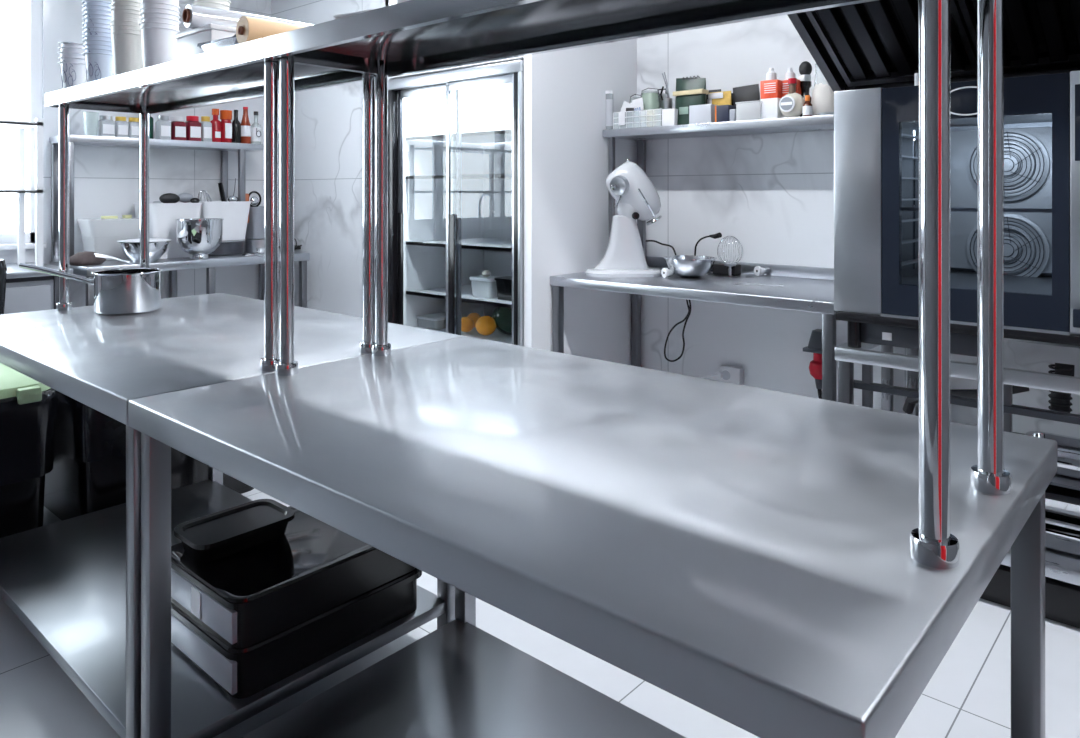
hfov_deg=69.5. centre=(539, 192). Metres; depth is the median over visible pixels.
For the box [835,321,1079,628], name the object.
stand
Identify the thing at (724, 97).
box
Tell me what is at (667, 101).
tin
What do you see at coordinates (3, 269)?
cooking pot
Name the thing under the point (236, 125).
bottle
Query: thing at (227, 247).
tin
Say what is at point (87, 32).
cup
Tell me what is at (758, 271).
attachment
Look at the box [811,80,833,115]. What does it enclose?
vase
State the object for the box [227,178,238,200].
ladle
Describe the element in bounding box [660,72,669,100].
tongs
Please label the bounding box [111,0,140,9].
cup
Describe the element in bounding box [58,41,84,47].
cup
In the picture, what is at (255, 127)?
vinegar bottle
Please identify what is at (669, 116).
carton
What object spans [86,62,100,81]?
print
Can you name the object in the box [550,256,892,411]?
prep table
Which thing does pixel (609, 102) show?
storage jar
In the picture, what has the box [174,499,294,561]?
food box
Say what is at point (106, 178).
wall
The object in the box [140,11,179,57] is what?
cup
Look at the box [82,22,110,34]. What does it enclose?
cup
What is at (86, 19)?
cup
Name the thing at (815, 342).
socket
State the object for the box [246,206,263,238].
tub
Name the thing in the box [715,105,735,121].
box
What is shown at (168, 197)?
serving spoon
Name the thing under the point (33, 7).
window
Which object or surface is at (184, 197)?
serving spoon
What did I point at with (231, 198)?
bowl
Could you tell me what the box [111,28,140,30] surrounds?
cup
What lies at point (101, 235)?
clear container
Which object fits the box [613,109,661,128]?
basket
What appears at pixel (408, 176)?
shelf
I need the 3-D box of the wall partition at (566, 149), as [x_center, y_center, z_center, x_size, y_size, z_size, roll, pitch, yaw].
[0.229,-0.120,4.003,0.050,2.780,0.870,0,0,41]
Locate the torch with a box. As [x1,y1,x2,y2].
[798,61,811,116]
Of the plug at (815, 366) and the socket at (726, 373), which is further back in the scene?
the socket at (726, 373)
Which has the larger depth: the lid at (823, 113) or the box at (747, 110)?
the box at (747, 110)
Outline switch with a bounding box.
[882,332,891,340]
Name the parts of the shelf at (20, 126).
post, post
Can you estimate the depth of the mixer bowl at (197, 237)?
4.66 m
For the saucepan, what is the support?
on the work table at (74, 583)
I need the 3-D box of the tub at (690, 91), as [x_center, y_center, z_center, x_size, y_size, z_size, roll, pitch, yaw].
[0.737,-0.452,3.823,0.166,0.243,0.077,0,0,41]
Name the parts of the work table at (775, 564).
leg, leg, leg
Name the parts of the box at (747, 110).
lid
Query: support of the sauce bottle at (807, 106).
on the wall shelf at (821, 122)
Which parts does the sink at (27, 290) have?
door, leg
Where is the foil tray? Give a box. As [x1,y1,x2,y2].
[197,34,238,52]
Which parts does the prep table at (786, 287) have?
leg, leg, leg, leg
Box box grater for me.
[657,88,666,125]
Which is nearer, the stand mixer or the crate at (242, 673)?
the crate at (242, 673)
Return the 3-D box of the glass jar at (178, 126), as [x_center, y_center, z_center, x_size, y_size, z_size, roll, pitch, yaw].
[-2.286,-0.405,4.914,0.085,0.150,0.084,0,0,41]
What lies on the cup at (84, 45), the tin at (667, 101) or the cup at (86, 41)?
the cup at (86, 41)
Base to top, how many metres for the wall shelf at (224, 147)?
0.730 m
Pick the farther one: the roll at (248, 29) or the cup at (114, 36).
the cup at (114, 36)
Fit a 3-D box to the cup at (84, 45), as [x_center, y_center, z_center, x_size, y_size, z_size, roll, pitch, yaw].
[-1.439,-0.425,2.550,0.100,0.110,0.100,0,0,40]
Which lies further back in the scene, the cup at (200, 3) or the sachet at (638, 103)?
the sachet at (638, 103)
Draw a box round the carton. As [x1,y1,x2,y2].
[662,108,677,125]
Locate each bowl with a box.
[118,241,169,261]
[175,218,223,258]
[227,196,238,200]
[250,196,258,204]
[663,255,716,277]
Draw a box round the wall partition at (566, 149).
[524,38,636,364]
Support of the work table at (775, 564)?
on the floor
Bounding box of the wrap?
[69,251,105,265]
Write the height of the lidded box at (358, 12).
0.062 m
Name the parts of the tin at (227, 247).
tin lid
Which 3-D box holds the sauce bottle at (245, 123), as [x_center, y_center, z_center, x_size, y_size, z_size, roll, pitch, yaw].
[-1.987,-0.455,5.255,0.072,0.250,0.072,0,0,41]
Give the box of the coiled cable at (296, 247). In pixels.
[279,238,301,249]
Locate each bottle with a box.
[149,114,153,138]
[210,109,220,141]
[220,110,231,142]
[232,110,240,142]
[241,107,250,143]
[251,111,260,143]
[779,78,804,117]
[803,95,812,116]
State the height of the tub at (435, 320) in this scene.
0.062 m
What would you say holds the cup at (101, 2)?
on the cup at (98, 6)
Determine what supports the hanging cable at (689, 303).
hanging from the prep table at (786, 287)
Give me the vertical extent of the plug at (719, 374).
0.121 m
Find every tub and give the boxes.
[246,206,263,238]
[416,312,455,328]
[470,275,497,297]
[494,276,511,300]
[673,75,708,124]
[729,109,735,120]
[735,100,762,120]
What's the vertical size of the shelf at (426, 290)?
0.018 m
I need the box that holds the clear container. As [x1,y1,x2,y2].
[77,215,139,260]
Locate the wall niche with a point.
(387, 2)
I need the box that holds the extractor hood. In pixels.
[788,0,1079,91]
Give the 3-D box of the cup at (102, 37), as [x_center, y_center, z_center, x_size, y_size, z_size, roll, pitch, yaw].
[-1.440,-0.453,2.549,0.100,0.110,0.100,0,0,24]
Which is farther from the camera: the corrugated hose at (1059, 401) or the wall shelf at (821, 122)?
the wall shelf at (821, 122)
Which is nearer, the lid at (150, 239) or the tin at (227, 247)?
the lid at (150, 239)
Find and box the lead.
[646,240,675,254]
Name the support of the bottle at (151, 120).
on the wall shelf at (224, 147)
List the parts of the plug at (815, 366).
cord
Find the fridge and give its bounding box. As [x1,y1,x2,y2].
[388,60,523,345]
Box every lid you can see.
[117,238,170,241]
[242,248,263,255]
[817,112,833,115]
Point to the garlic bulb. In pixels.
(485, 273)
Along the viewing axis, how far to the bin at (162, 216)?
4.78 m
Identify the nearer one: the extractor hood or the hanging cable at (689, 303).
the extractor hood
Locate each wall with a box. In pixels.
[0,0,270,306]
[271,0,384,317]
[637,15,1079,437]
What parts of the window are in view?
sill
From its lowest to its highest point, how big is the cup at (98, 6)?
0.110 m
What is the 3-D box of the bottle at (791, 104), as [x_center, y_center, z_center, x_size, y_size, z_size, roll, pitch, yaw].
[1.114,-0.419,3.444,0.114,0.177,0.081,0,0,41]
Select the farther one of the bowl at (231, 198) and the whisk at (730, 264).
the bowl at (231, 198)
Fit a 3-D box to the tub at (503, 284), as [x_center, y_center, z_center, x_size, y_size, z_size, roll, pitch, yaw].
[-0.145,0.502,4.087,0.168,0.112,0.120,0,0,41]
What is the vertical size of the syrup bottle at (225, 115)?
0.215 m
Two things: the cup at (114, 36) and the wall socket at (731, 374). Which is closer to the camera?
the cup at (114, 36)
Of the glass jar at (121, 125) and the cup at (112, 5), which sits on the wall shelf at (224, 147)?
the glass jar at (121, 125)
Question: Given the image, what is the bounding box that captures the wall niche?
[385,0,523,79]
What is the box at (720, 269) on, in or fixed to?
on the prep table at (786, 287)
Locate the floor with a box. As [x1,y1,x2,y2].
[0,488,1079,737]
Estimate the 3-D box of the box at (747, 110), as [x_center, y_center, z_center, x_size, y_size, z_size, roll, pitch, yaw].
[1.000,-0.374,3.610,0.124,0.088,0.166,0,0,41]
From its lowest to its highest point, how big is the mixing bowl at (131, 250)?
0.118 m
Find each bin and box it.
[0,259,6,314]
[0,363,57,537]
[44,391,253,520]
[134,202,201,258]
[187,201,250,240]
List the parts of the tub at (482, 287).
tub lid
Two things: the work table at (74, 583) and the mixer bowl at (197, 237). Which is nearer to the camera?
the work table at (74, 583)
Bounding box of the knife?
[218,182,225,201]
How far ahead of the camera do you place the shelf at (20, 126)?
4.16 m
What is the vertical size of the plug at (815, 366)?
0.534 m
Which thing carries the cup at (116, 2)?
on the cup
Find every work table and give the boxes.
[0,38,464,737]
[50,251,309,307]
[128,0,1056,737]
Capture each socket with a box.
[720,365,743,384]
[722,370,729,379]
[803,329,821,353]
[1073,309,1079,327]
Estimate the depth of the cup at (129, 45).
2.34 m
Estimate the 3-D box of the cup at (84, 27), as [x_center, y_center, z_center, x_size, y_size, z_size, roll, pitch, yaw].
[-1.440,-0.481,2.550,0.100,0.110,0.100,0,0,36]
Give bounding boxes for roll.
[182,4,313,28]
[236,16,306,43]
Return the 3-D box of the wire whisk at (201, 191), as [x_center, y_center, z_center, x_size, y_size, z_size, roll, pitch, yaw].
[-2.163,0.065,5.032,0.083,0.170,0.090,0,0,41]
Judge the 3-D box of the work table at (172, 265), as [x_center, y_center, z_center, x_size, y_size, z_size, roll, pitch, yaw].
[-2.213,0.835,4.896,0.600,0.870,1.360,0,0,41]
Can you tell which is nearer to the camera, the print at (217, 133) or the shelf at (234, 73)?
the shelf at (234, 73)
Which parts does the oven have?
panel, fan panel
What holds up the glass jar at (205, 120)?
on the wall shelf at (224, 147)
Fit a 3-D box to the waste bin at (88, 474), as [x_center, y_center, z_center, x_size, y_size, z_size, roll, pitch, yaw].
[-1.638,0.978,3.285,0.648,0.585,0.769,0,0,41]
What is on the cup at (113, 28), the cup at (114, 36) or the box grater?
the cup at (114, 36)
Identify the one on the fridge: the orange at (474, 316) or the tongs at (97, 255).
the orange at (474, 316)
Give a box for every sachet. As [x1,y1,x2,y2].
[617,101,634,127]
[625,108,633,124]
[632,98,644,127]
[644,110,657,126]
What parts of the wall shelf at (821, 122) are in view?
post, post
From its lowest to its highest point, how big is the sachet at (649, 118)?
0.094 m
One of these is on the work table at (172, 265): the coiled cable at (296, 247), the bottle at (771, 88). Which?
the coiled cable at (296, 247)
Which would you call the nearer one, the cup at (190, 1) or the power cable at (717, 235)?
the cup at (190, 1)
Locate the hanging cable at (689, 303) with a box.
[664,299,690,361]
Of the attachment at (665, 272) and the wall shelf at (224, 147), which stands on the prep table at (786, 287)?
the attachment at (665, 272)
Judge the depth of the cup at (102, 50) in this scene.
2.52 m
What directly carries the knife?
in the bin at (235, 214)
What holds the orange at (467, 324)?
on the fridge
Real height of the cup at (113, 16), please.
0.140 m
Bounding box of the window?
[0,0,46,249]
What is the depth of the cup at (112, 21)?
2.34 m
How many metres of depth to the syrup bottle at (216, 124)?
5.08 m
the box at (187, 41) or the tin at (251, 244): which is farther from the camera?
the tin at (251, 244)
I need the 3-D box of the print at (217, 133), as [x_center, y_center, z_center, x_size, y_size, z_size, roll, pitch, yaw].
[-2.099,-0.380,5.077,0.005,0.040,0.036,0,0,41]
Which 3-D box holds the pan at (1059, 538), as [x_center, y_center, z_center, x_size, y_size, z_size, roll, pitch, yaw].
[1.749,1.046,2.351,0.520,0.063,0.320,0,0,41]
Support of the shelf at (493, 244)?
attached to the fridge
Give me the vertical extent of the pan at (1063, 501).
0.053 m
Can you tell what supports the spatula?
in the bin at (235, 214)
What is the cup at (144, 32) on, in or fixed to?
on the cup at (159, 45)
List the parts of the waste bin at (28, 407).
bin lid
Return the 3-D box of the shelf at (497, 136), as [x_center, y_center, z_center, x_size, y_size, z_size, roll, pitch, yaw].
[-0.207,-0.307,4.325,0.940,0.018,0.605,0,0,41]
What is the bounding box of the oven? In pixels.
[834,70,1079,345]
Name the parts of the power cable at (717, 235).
cord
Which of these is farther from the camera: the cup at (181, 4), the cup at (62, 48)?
the cup at (62, 48)
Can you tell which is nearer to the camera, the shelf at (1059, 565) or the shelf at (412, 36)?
the shelf at (412, 36)
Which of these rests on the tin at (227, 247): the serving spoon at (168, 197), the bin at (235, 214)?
the bin at (235, 214)
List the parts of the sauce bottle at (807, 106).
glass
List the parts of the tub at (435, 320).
tub lid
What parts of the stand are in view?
leg, runner post, leg, frame, rail, runner post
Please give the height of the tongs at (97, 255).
0.064 m
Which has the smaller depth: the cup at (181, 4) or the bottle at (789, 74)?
the cup at (181, 4)
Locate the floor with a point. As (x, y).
(968, 695)
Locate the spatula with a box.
[246,193,248,222]
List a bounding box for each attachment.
[661,268,673,277]
[754,266,770,275]
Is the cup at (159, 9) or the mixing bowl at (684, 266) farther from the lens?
the mixing bowl at (684, 266)
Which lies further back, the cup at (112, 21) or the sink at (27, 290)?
the sink at (27, 290)
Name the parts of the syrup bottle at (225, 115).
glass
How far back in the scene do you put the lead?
3.89 m
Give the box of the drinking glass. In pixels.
[83,112,98,135]
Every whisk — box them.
[198,190,211,201]
[717,236,742,275]
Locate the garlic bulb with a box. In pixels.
[482,270,489,276]
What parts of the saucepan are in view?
handle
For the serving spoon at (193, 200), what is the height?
0.259 m
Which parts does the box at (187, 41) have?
box lid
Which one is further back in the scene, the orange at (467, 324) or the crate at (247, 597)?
the orange at (467, 324)
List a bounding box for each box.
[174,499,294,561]
[175,23,235,59]
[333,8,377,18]
[689,104,716,123]
[713,263,740,275]
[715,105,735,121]
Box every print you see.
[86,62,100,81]
[215,131,220,137]
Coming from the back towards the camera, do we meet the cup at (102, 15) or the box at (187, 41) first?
the cup at (102, 15)
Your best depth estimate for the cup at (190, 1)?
2.44 m
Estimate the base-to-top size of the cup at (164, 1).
0.130 m
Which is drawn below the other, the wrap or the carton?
the wrap
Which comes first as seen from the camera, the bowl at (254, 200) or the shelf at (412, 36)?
the shelf at (412, 36)
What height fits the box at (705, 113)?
0.090 m
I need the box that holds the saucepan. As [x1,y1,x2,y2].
[19,263,162,314]
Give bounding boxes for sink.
[4,262,72,313]
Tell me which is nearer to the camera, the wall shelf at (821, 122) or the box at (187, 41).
the box at (187, 41)
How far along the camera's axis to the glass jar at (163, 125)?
4.82 m
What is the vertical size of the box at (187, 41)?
0.088 m
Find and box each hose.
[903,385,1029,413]
[1048,363,1074,412]
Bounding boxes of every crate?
[171,506,415,647]
[171,568,421,698]
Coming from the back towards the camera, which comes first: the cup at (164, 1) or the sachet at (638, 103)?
the sachet at (638, 103)
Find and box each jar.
[97,115,114,136]
[115,117,127,136]
[128,117,139,137]
[155,115,170,139]
[171,116,185,139]
[185,116,201,140]
[200,116,211,141]
[606,91,612,126]
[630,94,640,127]
[640,88,659,126]
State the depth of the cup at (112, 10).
2.34 m
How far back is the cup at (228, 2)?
2.42 m
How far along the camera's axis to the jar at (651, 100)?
4.04 m
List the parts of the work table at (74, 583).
leg, leg, leg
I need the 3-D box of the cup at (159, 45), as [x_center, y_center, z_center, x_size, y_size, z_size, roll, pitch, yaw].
[-1.101,-0.407,2.256,0.104,0.130,0.104,0,0,34]
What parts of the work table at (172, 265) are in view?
leg, leg, leg, leg, leg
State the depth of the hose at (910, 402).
2.62 m
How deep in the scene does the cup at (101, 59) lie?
2.51 m
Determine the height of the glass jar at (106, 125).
0.125 m
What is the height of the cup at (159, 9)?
0.130 m
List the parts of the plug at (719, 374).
cord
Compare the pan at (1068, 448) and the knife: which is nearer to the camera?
the pan at (1068, 448)
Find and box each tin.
[208,240,244,255]
[246,238,279,252]
[664,98,671,108]
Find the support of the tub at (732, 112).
on the wall shelf at (821, 122)
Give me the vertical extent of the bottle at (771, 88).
0.236 m
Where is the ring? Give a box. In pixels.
[249,191,260,206]
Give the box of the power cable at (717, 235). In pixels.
[694,232,721,254]
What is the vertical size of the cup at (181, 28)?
0.120 m
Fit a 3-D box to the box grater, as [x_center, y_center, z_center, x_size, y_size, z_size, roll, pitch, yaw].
[0.642,-0.439,4.099,0.090,0.218,0.070,0,0,41]
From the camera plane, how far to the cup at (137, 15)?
2.35 m
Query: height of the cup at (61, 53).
0.100 m
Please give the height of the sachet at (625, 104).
0.149 m
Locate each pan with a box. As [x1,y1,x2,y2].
[1025,431,1079,478]
[1045,484,1079,519]
[1045,512,1079,555]
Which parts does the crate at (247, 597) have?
panel, crate lid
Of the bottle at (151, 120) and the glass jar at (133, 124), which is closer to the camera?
the glass jar at (133, 124)
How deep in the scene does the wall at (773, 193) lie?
3.87 m
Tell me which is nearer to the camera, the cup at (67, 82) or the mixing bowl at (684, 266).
the cup at (67, 82)
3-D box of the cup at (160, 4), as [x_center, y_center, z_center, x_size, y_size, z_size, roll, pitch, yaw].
[-1.100,-0.477,2.258,0.104,0.130,0.104,0,0,37]
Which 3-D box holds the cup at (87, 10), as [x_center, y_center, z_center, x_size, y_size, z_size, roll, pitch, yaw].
[-1.438,-0.537,2.546,0.100,0.110,0.100,0,0,27]
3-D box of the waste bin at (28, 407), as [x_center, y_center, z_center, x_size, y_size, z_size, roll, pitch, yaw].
[-2.185,0.950,2.687,0.641,0.640,0.790,0,0,41]
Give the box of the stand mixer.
[585,158,661,276]
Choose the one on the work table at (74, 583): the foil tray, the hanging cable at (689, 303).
the foil tray
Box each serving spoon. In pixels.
[159,193,179,202]
[178,193,193,202]
[190,198,199,202]
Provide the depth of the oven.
2.62 m
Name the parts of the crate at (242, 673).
panel, crate lid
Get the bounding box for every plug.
[701,371,722,378]
[809,353,821,398]
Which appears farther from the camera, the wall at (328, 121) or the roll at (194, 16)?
the wall at (328, 121)
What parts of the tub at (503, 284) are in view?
tub lid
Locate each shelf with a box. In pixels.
[0,118,42,265]
[45,38,392,114]
[50,135,262,260]
[264,0,876,76]
[406,129,511,143]
[406,174,511,178]
[406,238,511,251]
[406,284,511,307]
[417,326,511,343]
[603,115,833,257]
[1001,547,1079,585]
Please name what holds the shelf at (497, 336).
attached to the fridge
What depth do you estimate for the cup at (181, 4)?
2.44 m
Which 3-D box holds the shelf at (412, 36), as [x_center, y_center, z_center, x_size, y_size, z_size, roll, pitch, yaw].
[0.029,-0.320,1.394,1.384,0.045,0.360,0,0,41]
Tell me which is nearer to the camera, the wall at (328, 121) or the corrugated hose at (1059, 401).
the corrugated hose at (1059, 401)
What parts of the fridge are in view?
frame, door, door, frame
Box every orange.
[461,317,473,331]
[467,313,480,327]
[476,316,495,335]
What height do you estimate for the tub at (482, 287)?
0.105 m
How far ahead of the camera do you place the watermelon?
4.12 m
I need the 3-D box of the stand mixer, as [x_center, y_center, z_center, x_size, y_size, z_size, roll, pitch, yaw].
[0.409,0.116,3.807,0.380,0.569,0.236,0,0,-1]
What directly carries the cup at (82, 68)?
on the cup at (67, 82)
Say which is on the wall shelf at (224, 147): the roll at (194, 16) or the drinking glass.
the drinking glass
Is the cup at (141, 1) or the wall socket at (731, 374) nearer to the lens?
the cup at (141, 1)
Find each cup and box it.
[57,51,83,76]
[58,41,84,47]
[58,46,84,57]
[58,61,85,88]
[59,56,85,84]
[82,0,111,5]
[82,4,110,9]
[82,8,111,29]
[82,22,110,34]
[82,26,110,31]
[82,35,111,40]
[82,39,111,51]
[82,52,113,82]
[83,13,111,18]
[83,17,111,33]
[83,30,111,36]
[83,43,111,49]
[83,48,113,77]
[110,4,140,8]
[110,8,140,32]
[110,20,139,24]
[110,24,140,71]
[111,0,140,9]
[111,16,140,19]
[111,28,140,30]
[111,32,142,75]
[112,0,134,7]
[112,12,141,33]
[139,0,178,21]
[139,21,178,67]
[140,2,179,14]
[140,7,179,14]
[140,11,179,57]
[140,26,179,66]
[141,16,179,60]
[161,0,178,5]
[178,2,192,6]
[179,0,194,2]
[179,26,190,32]
[193,1,229,8]
[202,0,230,9]
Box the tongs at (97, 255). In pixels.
[94,253,129,262]
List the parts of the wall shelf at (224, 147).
post, post, post, post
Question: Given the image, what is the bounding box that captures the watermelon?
[493,306,511,334]
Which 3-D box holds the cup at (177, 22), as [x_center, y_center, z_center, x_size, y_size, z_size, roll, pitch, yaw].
[-1.099,-0.435,2.257,0.104,0.130,0.104,0,0,24]
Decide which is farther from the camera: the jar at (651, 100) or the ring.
the ring
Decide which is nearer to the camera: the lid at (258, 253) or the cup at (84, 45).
the cup at (84, 45)
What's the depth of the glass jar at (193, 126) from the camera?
4.95 m
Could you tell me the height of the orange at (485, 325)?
0.105 m
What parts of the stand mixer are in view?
hub knob, speed lever, lock knob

